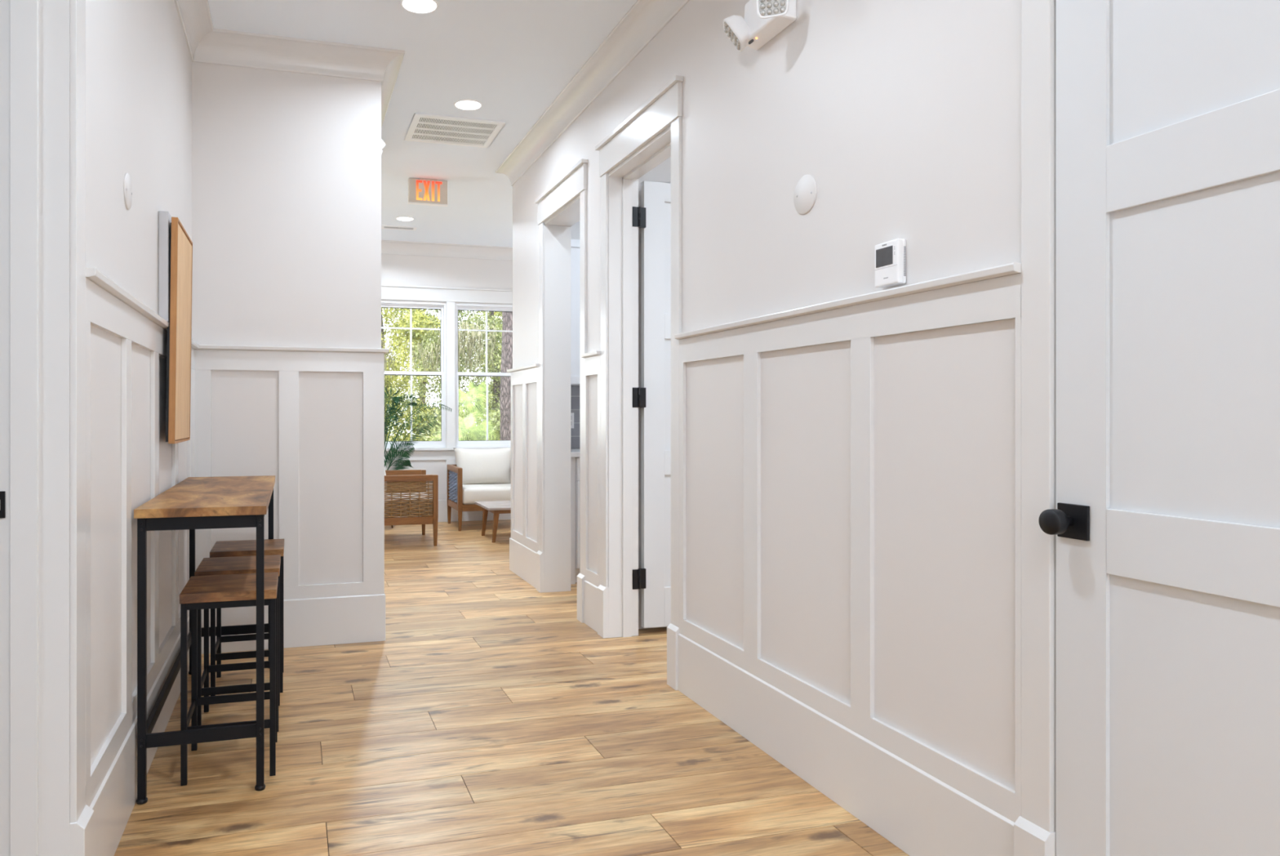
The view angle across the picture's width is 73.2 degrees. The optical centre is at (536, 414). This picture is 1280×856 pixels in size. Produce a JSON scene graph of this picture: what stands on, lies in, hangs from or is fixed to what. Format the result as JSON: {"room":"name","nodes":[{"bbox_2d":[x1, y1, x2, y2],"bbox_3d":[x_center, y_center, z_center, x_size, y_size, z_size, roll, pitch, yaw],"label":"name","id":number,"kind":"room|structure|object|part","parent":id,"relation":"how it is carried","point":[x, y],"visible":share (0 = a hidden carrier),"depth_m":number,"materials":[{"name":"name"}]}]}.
{"room":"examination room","nodes":[
{"label":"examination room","id":0,"kind":"room"},
{"bbox_2d":[85,0,191,764],"bbox_3d":[-0.569,-0.343,-0.032,0.165,3.005,8.650,0,0,-16],"label":"wall","id":1,"kind":"structure","parent":0,"point":[139,61],"depth_m":2.53,"materials":[{"name":"paint"}]},
{"bbox_2d":[0,0,93,855],"bbox_3d":[-0.961,-0.142,1.408,0.204,2.605,1.151,0,0,-16],"label":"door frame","id":2,"kind":"structure","parent":1,"relation":"in","point":[44,811],"depth_m":1.86,"materials":[{"name":"paint"}]},
{"bbox_3d":[-1.160,0.193,1.835,0.031,0.058,0.002,0,0,-16],"label":"strike plate","id":3,"kind":"part","parent":2,"relation":"part of","materials":[{"name":"black metal"}]},
{"bbox_3d":[-0.893,-0.185,1.427,0.014,2.190,1.115,0,0,-16],"label":"casing","id":4,"kind":"part","parent":2,"relation":"part of","materials":[{"name":"paint"}]},
{"bbox_2d":[123,173,132,209],"bbox_3d":[-1.211,-0.662,2.530,0.007,0.106,0.106,0,0,-16],"label":"cover plate","id":5,"kind":"object","parent":1,"relation":"attached to","point":[127,188],"visible":1,"depth_m":2.51,"materials":[{"name":"paint"}]},
{"bbox_2d":[89,615,189,855],"bbox_3d":[-1.355,1.037,3.058,0.020,0.246,2.275,0,0,-16],"label":"baseboard","id":6,"kind":"structure","parent":1,"relation":"attached to","point":[113,804],"depth_m":2.39,"materials":[{"name":"paint"}]},
{"bbox_2d":[158,210,171,322],"bbox_3d":[-1.431,-0.543,3.352,0.033,0.403,0.488,0,0,-16],"label":"wall box","id":7,"kind":"object","parent":1,"relation":"attached to","point":[164,217],"visible":0.36,"depth_m":3.12,"materials":[{"name":"grey paint"}]},
{"bbox_2d":[165,217,192,443],"bbox_3d":[-1.402,-0.310,3.356,0.033,0.831,0.480,1,0,-16],"label":"wall art","id":8,"kind":"object","parent":1,"relation":"attached to","point":[180,327],"visible":1,"depth_m":3.22,"materials":[{"name":"brown wood"}]},
{"bbox_3d":[-1.396,-0.307,3.355,0.017,0.800,0.454,1,0,-16],"label":"panel","id":9,"kind":"part","parent":8,"relation":"part of","materials":[{"name":"brown wood"}]},
{"bbox_2d":[174,0,404,128],"bbox_3d":[-1.532,-1.782,0.711,3.644,0.129,10.408,0,0,-16],"label":"crown molding","id":10,"kind":"structure","parent":1,"relation":"attached to","point":[207,44],"depth_m":4.23,"materials":[{"name":"paint"}]},
{"bbox_2d":[191,62,381,585],"bbox_3d":[-2.741,-0.343,4.756,3.536,3.005,1.750,0,0,-16],"label":"wall","id":11,"kind":"structure","parent":0,"point":[286,166],"depth_m":4.28,"materials":[{"name":"paint"}]},
{"bbox_2d":[85,266,388,806],"bbox_3d":[-2.417,0.290,3.683,3.572,1.260,4.062,0,0,-16],"label":"wainscot","id":12,"kind":"structure","parent":11,"relation":"attached to","point":[110,308],"depth_m":4.10,"materials":[{"name":"paint"}]},
{"bbox_2d":[201,593,385,653],"bbox_3d":[-2.732,1.037,4.758,3.556,0.246,1.790,0,0,-16],"label":"baseboard","id":13,"kind":"structure","parent":11,"relation":"attached to","point":[336,620],"depth_m":4.30,"materials":[{"name":"paint"}]},
{"bbox_2d":[381,138,385,154],"bbox_3d":[-0.980,-1.572,5.155,0.120,0.154,0.267,0,0,-16],"label":"emergency light","id":14,"kind":"object","parent":11,"relation":"attached to","point":[383,144],"visible":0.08,"depth_m":5.08,"materials":[{"name":"white plastic"}]},
{"bbox_2d":[208,0,636,247],"bbox_3d":[0.268,-1.995,2.707,8.600,0.300,13.660,0,0,-16],"label":"ceiling","id":15,"kind":"structure","parent":0,"point":[514,58],"depth_m":4.51,"materials":[{"name":"paint"}]},
{"bbox_2d":[381,225,417,230],"bbox_3d":[-1.358,-1.842,8.410,0.342,0.006,0.140,0,0,-16],"label":"ceiling vent","id":16,"kind":"object","parent":15,"relation":"in","point":[388,227],"visible":0.92,"depth_m":8.41,"materials":[{"name":"white plastic"}]},
{"bbox_2d":[395,216,413,221],"bbox_3d":[-1.236,-1.841,8.018,0.172,0.007,0.172,0,0,-16],"label":"recessed light","id":17,"kind":"object","parent":15,"relation":"in","point":[399,218],"visible":1,"depth_m":8.00,"materials":[{"name":"white plastic"}]},
{"bbox_2d":[400,0,439,13],"bbox_3d":[-0.526,-1.841,3.833,0.172,0.007,0.172,0,0,-16],"label":"recessed light","id":18,"kind":"object","parent":15,"relation":"in","point":[419,6],"visible":1,"depth_m":3.84,"materials":[{"name":"white plastic"}]},
{"bbox_2d":[407,177,448,206],"bbox_3d":[-0.854,-1.747,6.697,0.312,0.196,0.070,0,0,-16],"label":"exit sign","id":19,"kind":"object","parent":15,"relation":"hanging from","point":[421,191],"visible":1,"depth_m":6.67,"materials":[{"name":"beige plastic"}]},
{"bbox_2d":[404,112,505,147],"bbox_3d":[-0.540,-1.840,5.542,0.576,0.010,0.524,0,0,-16],"label":"ceiling vent","id":20,"kind":"object","parent":15,"relation":"in","point":[426,128],"visible":1,"depth_m":5.52,"materials":[{"name":"white metal"}]},
{"bbox_2d":[411,117,497,145],"bbox_3d":[-0.540,-1.839,5.542,0.496,0.005,0.444,0,0,-16],"label":"grille","id":21,"kind":"object","parent":20,"relation":"attached to","point":[432,130],"depth_m":5.54,"materials":[{"name":"white plastic"}]},
{"bbox_2d":[453,98,482,110],"bbox_3d":[-0.407,-1.841,5.073,0.172,0.007,0.172,0,0,-16],"label":"recessed light","id":22,"kind":"object","parent":15,"relation":"in","point":[465,104],"visible":1,"depth_m":5.07,"materials":[{"name":"white plastic"}]},
{"bbox_2d":[381,253,512,494],"bbox_3d":[-1.583,-0.343,9.198,8.200,3.005,0.140,0,0,-16],"label":"wall","id":23,"kind":"structure","parent":0,"point":[396,269],"depth_m":9.28,"materials":[{"name":"paint"}]},
{"bbox_2d":[384,449,456,499],"bbox_3d":[-1.562,0.652,9.124,8.202,0.535,0.014,0,0,-16],"label":"wainscot","id":24,"kind":"structure","parent":23,"relation":"attached to","point":[449,455],"depth_m":9.25,"materials":[{"name":"paint"}]},
{"bbox_2d":[381,284,512,450],"bbox_3d":[-1.795,-0.504,9.104,3.640,1.772,0.175,0,0,-16],"label":"window","id":25,"kind":"structure","parent":23,"relation":"in","point":[411,304],"depth_m":9.29,"materials":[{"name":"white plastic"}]},
{"bbox_3d":[-1.366,-0.815,9.277,0.704,0.773,0.032,0,0,-16],"label":"sash","id":26,"kind":"part","parent":25,"relation":"part of","materials":[{"name":"white plastic"}]},
{"bbox_3d":[-1.357,-0.070,9.243,0.704,0.803,0.032,0,0,-16],"label":"sash","id":27,"kind":"part","parent":25,"relation":"part of","materials":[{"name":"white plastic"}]},
{"bbox_2d":[381,240,512,260],"bbox_3d":[-1.549,-1.782,9.079,8.200,0.129,0.108,0,0,-16],"label":"crown molding","id":28,"kind":"structure","parent":23,"relation":"attached to","point":[388,246],"depth_m":9.26,"materials":[{"name":"paint"}]},
{"bbox_2d":[412,499,511,521],"bbox_3d":[-1.561,1.037,9.122,8.200,0.246,0.020,0,0,-16],"label":"baseboard","id":29,"kind":"structure","parent":23,"relation":"attached to","point":[442,504],"depth_m":9.33,"materials":[{"name":"paint"}]},
{"bbox_2d":[455,302,512,447],"bbox_3d":[-0.554,-0.435,9.492,0.740,1.594,0.110,0,0,-16],"label":"window","id":30,"kind":"structure","parent":23,"relation":"in","point":[459,306],"depth_m":9.44,"materials":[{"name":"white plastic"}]},
{"bbox_3d":[-0.549,-0.070,9.474,0.704,0.803,0.032,0,0,-16],"label":"sash","id":31,"kind":"part","parent":30,"relation":"part of","materials":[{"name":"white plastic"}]},
{"bbox_3d":[-0.558,-0.815,9.507,0.704,0.773,0.032,0,0,-16],"label":"sash","id":32,"kind":"part","parent":30,"relation":"part of","materials":[{"name":"white plastic"}]},
{"bbox_2d":[114,519,909,855],"bbox_3d":[0.278,1.235,2.684,11.428,0.150,13.693,0,0,-16],"label":"floor","id":33,"kind":"structure","parent":0,"point":[488,718],"depth_m":2.91,"materials":[{"name":"brown wood"}]},
{"bbox_2d":[133,475,275,804],"bbox_3d":[-1.202,0.720,3.240,0.375,0.880,1.370,0,0,-16],"label":"bar table","id":34,"kind":"object","parent":33,"relation":"on","point":[193,503],"visible":0.8,"depth_m":2.63,"materials":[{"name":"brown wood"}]},
{"bbox_3d":[-1.183,0.728,2.557,0.023,0.841,0.023,0,0,-16],"label":"leg","id":35,"kind":"part","parent":34,"relation":"part of","materials":[{"name":"black metal"}]},
{"bbox_3d":[-1.364,0.979,3.193,0.016,0.037,1.301,0,0,-16],"label":"wall rail","id":36,"kind":"part","parent":34,"relation":"part of","materials":[{"name":"black metal"}]},
{"bbox_3d":[-1.546,0.728,3.830,0.023,0.841,0.023,0,0,-16],"label":"leg","id":37,"kind":"part","parent":34,"relation":"part of","materials":[{"name":"black metal"}]},
{"bbox_3d":[-1.020,0.327,2.603,0.314,0.040,0.012,0,0,-16],"label":"rail","id":38,"kind":"part","parent":34,"relation":"part of","materials":[{"name":"black metal"}]},
{"bbox_3d":[-1.020,0.977,2.603,0.314,0.040,0.012,0,0,-16],"label":"rail","id":39,"kind":"part","parent":34,"relation":"part of","materials":[{"name":"black metal"}]},
{"bbox_3d":[-1.383,0.977,3.876,0.314,0.040,0.012,0,0,-16],"label":"rail","id":40,"kind":"part","parent":34,"relation":"part of","materials":[{"name":"black metal"}]},
{"bbox_3d":[-0.858,0.728,2.649,0.023,0.841,0.023,0,0,-16],"label":"leg","id":41,"kind":"part","parent":34,"relation":"part of","materials":[{"name":"black metal"}]},
{"bbox_3d":[-1.221,0.728,3.922,0.023,0.841,0.023,0,0,-16],"label":"leg","id":42,"kind":"part","parent":34,"relation":"part of","materials":[{"name":"black metal"}]},
{"bbox_2d":[179,571,278,785],"bbox_3d":[-1.019,0.860,2.856,0.290,0.600,0.314,0,0,-16],"label":"bar stool","id":43,"kind":"object","parent":33,"relation":"on","point":[226,590],"visible":0.93,"depth_m":2.75,"materials":[{"name":"brown wood"}]},
{"bbox_3d":[-1.107,0.875,2.680,0.018,0.570,0.018,0,0,-16],"label":"leg","id":44,"kind":"part","parent":43,"relation":"part of","materials":[{"name":"black metal"}]},
{"bbox_3d":[-1.187,0.875,2.959,0.018,0.570,0.018,0,0,-16],"label":"leg","id":45,"kind":"part","parent":43,"relation":"part of","materials":[{"name":"black metal"}]},
{"bbox_3d":[-0.980,0.601,2.716,0.248,0.022,0.010,0,0,-16],"label":"rail","id":46,"kind":"part","parent":43,"relation":"part of","materials":[{"name":"black metal"}]},
{"bbox_3d":[-1.019,0.575,2.856,0.290,0.030,0.314,0,0,-16],"label":"seat","id":47,"kind":"part","parent":43,"relation":"part of","materials":[{"name":"brown wood"}]},
{"bbox_3d":[-0.852,0.875,2.753,0.018,0.570,0.018,0,0,-16],"label":"leg","id":48,"kind":"part","parent":43,"relation":"part of","materials":[{"name":"black metal"}]},
{"bbox_3d":[-0.931,0.875,3.032,0.018,0.570,0.018,0,0,-16],"label":"leg","id":49,"kind":"part","parent":43,"relation":"part of","materials":[{"name":"black metal"}]},
{"bbox_2d":[194,554,280,731],"bbox_3d":[-1.124,0.860,3.236,0.290,0.600,0.314,0,0,-16],"label":"bar stool","id":50,"kind":"object","parent":33,"relation":"on","point":[234,564],"visible":0.53,"depth_m":3.16,"materials":[{"name":"black metal"}]},
{"bbox_3d":[-1.213,0.875,3.060,0.018,0.570,0.018,0,0,-16],"label":"leg","id":51,"kind":"part","parent":50,"relation":"part of","materials":[{"name":"black metal"}]},
{"bbox_3d":[-1.292,0.875,3.339,0.018,0.570,0.018,0,0,-16],"label":"leg","id":52,"kind":"part","parent":50,"relation":"part of","materials":[{"name":"black metal"}]},
{"bbox_3d":[-1.124,0.575,3.236,0.290,0.030,0.314,0,0,-16],"label":"seat","id":53,"kind":"part","parent":50,"relation":"part of","materials":[{"name":"brown wood"}]},
{"bbox_3d":[-0.957,0.875,3.133,0.018,0.570,0.018,0,0,-16],"label":"leg","id":54,"kind":"part","parent":50,"relation":"part of","materials":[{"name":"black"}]},
{"bbox_3d":[-1.036,0.875,3.412,0.018,0.570,0.018,0,0,-16],"label":"leg","id":55,"kind":"part","parent":50,"relation":"part of","materials":[{"name":"black metal"}]},
{"bbox_2d":[209,538,284,695],"bbox_3d":[-1.240,0.860,3.676,0.290,0.600,0.314,0,0,-16],"label":"bar stool","id":56,"kind":"object","parent":33,"relation":"on","point":[272,546],"visible":0.64,"depth_m":3.57,"materials":[{"name":"black metal"}]},
{"bbox_3d":[-1.328,0.875,3.500,0.018,0.570,0.018,0,0,-16],"label":"leg","id":57,"kind":"part","parent":56,"relation":"part of","materials":[{"name":"black metal"}]},
{"bbox_3d":[-1.407,0.875,3.779,0.018,0.570,0.018,0,0,-16],"label":"leg","id":58,"kind":"part","parent":56,"relation":"part of","materials":[{"name":"black metal"}]},
{"bbox_3d":[-1.240,0.575,3.676,0.290,0.030,0.314,0,0,-16],"label":"seat","id":59,"kind":"part","parent":56,"relation":"part of","materials":[{"name":"brown wood"}]},
{"bbox_3d":[-1.072,0.875,3.573,0.018,0.570,0.018,0,0,-16],"label":"leg","id":60,"kind":"part","parent":56,"relation":"part of","materials":[{"name":"black metal"}]},
{"bbox_3d":[-1.151,0.875,3.852,0.018,0.570,0.018,0,0,-16],"label":"leg","id":61,"kind":"part","parent":56,"relation":"part of","materials":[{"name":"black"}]},
{"bbox_2d":[384,468,438,545],"bbox_3d":[-1.291,0.754,7.842,0.652,0.812,0.760,0,0,-16],"label":"armchair","id":62,"kind":"object","parent":33,"relation":"on","point":[406,496],"visible":0.54,"depth_m":7.53,"materials":[{"name":"brown wicker"}]},
{"bbox_3d":[-1.389,0.557,8.186,0.564,0.055,0.044,0,0,-16],"label":"arm","id":63,"kind":"part","parent":62,"relation":"part of","materials":[{"name":"brown wood"}]},
{"bbox_2d":[384,492,432,515],"bbox_3d":[-1.271,0.817,7.847,0.610,0.163,0.668,0,0,-16],"label":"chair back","id":64,"kind":"object","parent":62,"relation":"on","point":[404,495],"depth_m":7.53,"materials":[{"name":"brown wicker"}]},
{"bbox_3d":[-1.193,0.931,7.497,0.564,0.067,0.032,0,0,-16],"label":"rail","id":65,"kind":"part","parent":62,"relation":"part of","materials":[{"name":"brown wood"}]},
{"bbox_3d":[-1.193,0.557,7.497,0.564,0.055,0.044,0,0,-16],"label":"arm","id":66,"kind":"part","parent":62,"relation":"part of","materials":[{"name":"brown wood"}]},
{"bbox_3d":[-1.097,0.846,8.269,0.044,0.628,0.044,0,0,-16],"label":"leg","id":67,"kind":"part","parent":62,"relation":"part of","materials":[{"name":"brown wood"}]},
{"bbox_3d":[-0.900,0.846,7.581,0.044,0.628,0.044,0,0,-16],"label":"leg","id":68,"kind":"part","parent":62,"relation":"part of","materials":[{"name":"brown wood"}]},
{"bbox_2d":[384,385,451,528],"bbox_3d":[-1.487,0.362,8.684,1.265,1.599,0.636,0,0,-16],"label":"potted palm","id":69,"kind":"object","parent":33,"relation":"on","point":[396,400],"visible":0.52,"depth_m":8.73,"materials":[{"name":"green plant"}]},
{"bbox_2d":[446,447,511,530],"bbox_3d":[-0.507,0.754,8.934,0.760,0.812,0.652,0,0,-16],"label":"armchair","id":70,"kind":"object","parent":33,"relation":"on","point":[477,474],"visible":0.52,"depth_m":9.00,"materials":[{"name":"white fabric"}]},
{"bbox_3d":[-0.935,0.845,9.129,0.044,0.630,0.044,0,0,-16],"label":"leg","id":71,"kind":"part","parent":70,"relation":"part of","materials":[{"name":"brown wood"}]},
{"bbox_3d":[-0.852,0.931,8.836,0.032,0.067,0.564,0,0,-16],"label":"rail","id":72,"kind":"part","parent":70,"relation":"part of","materials":[{"name":"brown wood"}]},
{"bbox_3d":[-0.852,0.557,8.836,0.044,0.055,0.564,0,0,-16],"label":"arm","id":73,"kind":"part","parent":70,"relation":"part of","materials":[{"name":"brown wood"}]},
{"bbox_3d":[-0.768,0.846,8.544,0.044,0.628,0.044,0,0,-16],"label":"leg","id":74,"kind":"part","parent":70,"relation":"part of","materials":[{"name":"brown wood"}]},
{"bbox_3d":[-0.424,0.931,8.640,0.672,0.067,0.030,0,0,-16],"label":"rail","id":75,"kind":"part","parent":70,"relation":"part of","materials":[{"name":"brown wood"}]},
{"bbox_2d":[453,447,511,484],"bbox_3d":[-0.562,0.555,9.126,0.655,0.415,0.212,0,0,-16],"label":"cushion","id":76,"kind":"object","parent":70,"relation":"on","point":[480,466],"depth_m":9.05,"materials":[{"name":"beige fabric"}]},
{"bbox_2d":[462,483,511,504],"bbox_3d":[-0.502,0.817,8.914,0.668,0.163,0.610,0,0,-16],"label":"seat cushion","id":77,"kind":"object","parent":70,"relation":"on","point":[472,492],"depth_m":8.62,"materials":[{"name":"beige fabric"}]},
{"bbox_2d":[474,500,511,542],"bbox_3d":[-0.122,0.999,8.086,0.820,0.322,0.620,0,0,-16],"label":"coffee table","id":78,"kind":"object","parent":33,"relation":"on","point":[496,507],"visible":0.45,"depth_m":7.86,"materials":[{"name":"brown wood"}]},
{"bbox_3d":[-0.496,1.010,8.214,0.068,0.300,0.048,0,0,-16],"label":"leg","id":79,"kind":"part","parent":78,"relation":"part of","materials":[{"name":"brown wood"}]},
{"bbox_3d":[-0.373,1.010,7.781,0.068,0.300,0.048,0,0,-16],"label":"leg","id":80,"kind":"part","parent":78,"relation":"part of","materials":[{"name":"brown wood"}]},
{"bbox_2d":[570,457,579,583],"bbox_3d":[0.384,0.724,6.146,0.614,0.872,0.546,0,0,-16],"label":"base cabinet","id":81,"kind":"object","parent":33,"relation":"on","point":[577,459],"depth_m":5.85,"materials":[{"name":"white paint"}]},
{"bbox_3d":[0.141,0.724,6.091,0.115,0.872,0.518,0,0,-16],"label":"cabinet filler","id":82,"kind":"part","parent":81,"relation":"part of","materials":[{"name":"white wood"}]},
{"bbox_3d":[0.513,0.370,5.909,0.491,0.156,0.019,0,0,-16],"label":"drawer","id":83,"kind":"part","parent":81,"relation":"part of","materials":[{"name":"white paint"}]},
{"bbox_3d":[0.513,0.751,5.909,0.491,0.594,0.020,0,0,-16],"label":"door","id":84,"kind":"part","parent":81,"relation":"part of","materials":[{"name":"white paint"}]},
{"bbox_3d":[0.921,0.724,6.299,0.497,0.872,0.546,0,0,-16],"label":"base cabinet","id":85,"kind":"object","parent":33,"relation":"on","visible":0},
{"bbox_2d":[570,448,579,457],"bbox_3d":[0.629,0.269,6.203,1.118,0.034,0.570,0,0,-16],"label":"countertop","id":86,"kind":"structure","parent":85,"relation":"on","point":[575,452],"depth_m":5.81,"materials":[{"name":"stone"}]},
{"bbox_2d":[570,156,671,628],"bbox_3d":[1.852,-0.343,5.987,3.355,3.005,1.900,0,0,-16],"label":"wall","id":87,"kind":"structure","parent":0,"point":[661,172],"depth_m":4.63,"materials":[{"name":"paint"}]},
{"bbox_2d":[570,239,579,386],"bbox_3d":[0.325,-0.733,6.241,0.497,1.030,0.331,0,0,-16],"label":"window","id":88,"kind":"structure","parent":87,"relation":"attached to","point":[575,243],"depth_m":6.06,"materials":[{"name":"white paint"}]},
{"bbox_2d":[570,386,579,448],"bbox_3d":[0.713,0.018,6.521,1.453,0.467,0.008,0,0,-16],"label":"tile backsplash","id":89,"kind":"structure","parent":87,"relation":"attached to","point":[575,390],"depth_m":6.40,"materials":[{"name":"grey tile"}]},
{"bbox_2d":[570,412,573,427],"bbox_3d":[0.245,0.042,6.380,0.072,0.116,0.008,0,0,-16],"label":"power outlet","id":90,"kind":"object","parent":89,"relation":"attached to","point":[571,413],"visible":0.46,"depth_m":6.38,"materials":[{"name":"white plastic"}]},
{"bbox_2d":[512,0,1021,790],"bbox_3d":[1.325,-0.343,1.418,0.165,3.005,10.400,0,0,-16],"label":"wall","id":91,"kind":"structure","parent":0,"point":[904,116],"depth_m":2.53,"materials":[{"name":"paint"}]},
{"bbox_2d":[534,158,587,622],"bbox_3d":[0.224,-0.133,5.238,0.219,2.585,0.958,0,0,-16],"label":"door frame","id":92,"kind":"structure","parent":91,"relation":"in","point":[563,204],"depth_m":5.59,"materials":[{"name":"paint"}]},
{"bbox_3d":[0.137,-1.343,5.213,0.038,0.165,0.958,0,0,-16],"label":"head casing","id":93,"kind":"part","parent":92,"relation":"part of","materials":[{"name":"paint"}]},
{"bbox_2d":[495,0,689,186],"bbox_3d":[2.857,-1.782,1.963,3.628,0.129,10.408,0,0,-16],"label":"crown molding","id":94,"kind":"structure","parent":91,"relation":"attached to","point":[646,19],"depth_m":4.52,"materials":[{"name":"paint"}]},
{"bbox_2d":[595,75,684,689],"bbox_3d":[0.932,-0.133,4.196,1.010,2.585,0.992,0,0,-16],"label":"door frame","id":95,"kind":"structure","parent":91,"relation":"in","point":[651,135],"depth_m":4.46,"materials":[{"name":"paint"}]},
{"bbox_3d":[0.465,-1.343,4.062,0.038,0.165,0.992,0,0,-16],"label":"head casing","id":96,"kind":"part","parent":95,"relation":"part of","materials":[{"name":"paint"}]},
{"bbox_2d":[723,0,796,52],"bbox_3d":[0.753,-1.345,2.840,0.176,0.200,0.423,0,0,-7],"label":"emergency light","id":97,"kind":"object","parent":91,"relation":"attached to","point":[764,20],"visible":1,"depth_m":2.91,"materials":[{"name":"white plastic"}]},
{"bbox_2d":[509,537,1014,855],"bbox_3d":[2.138,1.037,4.646,3.540,0.246,4.677,0,0,-16],"label":"baseboard","id":98,"kind":"structure","parent":91,"relation":"attached to","point":[921,814],"depth_m":2.53,"materials":[{"name":"paint"}]},
{"bbox_2d":[506,262,1021,822],"bbox_3d":[2.129,0.290,4.649,3.556,1.260,4.698,0,0,-16],"label":"wainscot","id":99,"kind":"structure","parent":91,"relation":"attached to","point":[991,294],"depth_m":2.48,"materials":[{"name":"paint"}]},
{"bbox_2d":[793,174,817,214],"bbox_3d":[0.859,-0.706,2.736,0.007,0.124,0.124,0,0,-16],"label":"cover plate","id":100,"kind":"object","parent":91,"relation":"attached to","point":[806,189],"visible":1,"depth_m":2.73,"materials":[{"name":"paint"}]},
{"bbox_2d":[875,238,906,288],"bbox_3d":[0.964,-0.412,2.325,0.031,0.120,0.096,0,0,-16],"label":"thermostat","id":101,"kind":"object","parent":91,"relation":"attached to","point":[891,255],"visible":1,"depth_m":2.30,"materials":[{"name":"white plastic"}]},
{"bbox_2d":[1013,0,1279,855],"bbox_3d":[1.291,-0.142,1.415,0.234,2.605,1.100,0,0,-16],"label":"door","id":102,"kind":"structure","parent":91,"relation":"in","point":[1150,129],"depth_m":1.64,"materials":[{"name":"paint"}]},
{"bbox_3d":[1.237,-0.185,1.400,0.014,2.190,1.064,0,0,-16],"label":"casing","id":103,"kind":"part","parent":102,"relation":"part of","materials":[{"name":"paint"}]},
{"bbox_3d":[1.093,0.223,1.786,0.056,0.053,0.053,0,0,-16],"label":"knob","id":104,"kind":"part","parent":102,"relation":"part of","materials":[{"name":"black metal"}]},
{"bbox_3d":[1.125,0.223,1.788,0.008,0.072,0.072,0,0,-16],"label":"knob plate","id":105,"kind":"part","parent":102,"relation":"part of","materials":[{"name":"black metal"}]},
{"label":"outside","id":106,"kind":"structure","parent":0,"visible":0},
{"bbox_3d":[-4.700,1.485,34.717,70.000,0.050,50.650,0,0,-16],"label":"ground","id":107,"kind":"structure","parent":106,"visible":0},
{"bbox_2d":[381,307,435,440],"bbox_3d":[-3.802,-1.787,20.161,2.399,6.596,2.958,0,0,21],"label":"tree","id":108,"kind":"object","parent":107,"relation":"on","point":[405,384],"visible":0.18,"depth_m":20.16,"materials":[{"name":"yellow plant"}]},
{"bbox_2d":[382,307,463,440],"bbox_3d":[-3.311,-2.277,24.636,2.368,7.809,2.482,0,0,36],"label":"tree","id":109,"kind":"object","parent":107,"relation":"on","point":[428,323],"visible":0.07,"depth_m":24.14,"materials":[{"name":"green plant"}]},
{"bbox_2d":[395,408,500,440],"bbox_3d":[-1.527,0.708,14.757,2.342,1.781,1.800,0,0,-16],"label":"shrub","id":110,"kind":"object","parent":107,"relation":"on","point":[430,433],"visible":0.07,"depth_m":14.95,"materials":[{"name":"green plant"}]},
{"bbox_2d":[394,308,502,440],"bbox_3d":[-1.687,-1.134,17.105,2.742,6.112,2.942,0,0,17],"label":"tree","id":111,"kind":"object","parent":107,"relation":"on","point":[464,351],"visible":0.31,"depth_m":17.05,"materials":[{"name":"green plant"}]},
{"bbox_2d":[432,380,497,440],"bbox_3d":[-1.079,0.452,13.018,1.043,2.022,0.910,0,0,-16],"label":"bush","id":112,"kind":"object","parent":107,"relation":"on","point":[468,423],"visible":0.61,"depth_m":12.97,"materials":[{"name":"green plant"}]},
{"bbox_2d":[459,310,502,439],"bbox_3d":[-0.898,-1.604,21.371,2.570,6.920,2.456,0,0,-16],"label":"tree","id":113,"kind":"object","parent":107,"relation":"on","point":[495,388],"visible":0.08,"depth_m":21.09,"materials":[{"name":"green plant"}]},
{"bbox_2d":[476,311,502,439],"bbox_3d":[-0.715,-1.930,25.538,2.350,7.687,2.336,0,0,20],"label":"tree","id":114,"kind":"object","parent":107,"relation":"on","point":[495,313],"visible":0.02,"depth_m":25.17,"materials":[{"name":"green plant"}]},
{"bbox_2d":[499,311,512,439],"bbox_3d":[-0.371,-1.660,13.415,0.460,6.240,0.432,0,0,-16],"label":"pine trunk","id":115,"kind":"object","parent":107,"relation":"on","point":[507,317],"visible":0.11,"depth_m":13.26,"materials":[{"name":"grey plant"}]}
]}

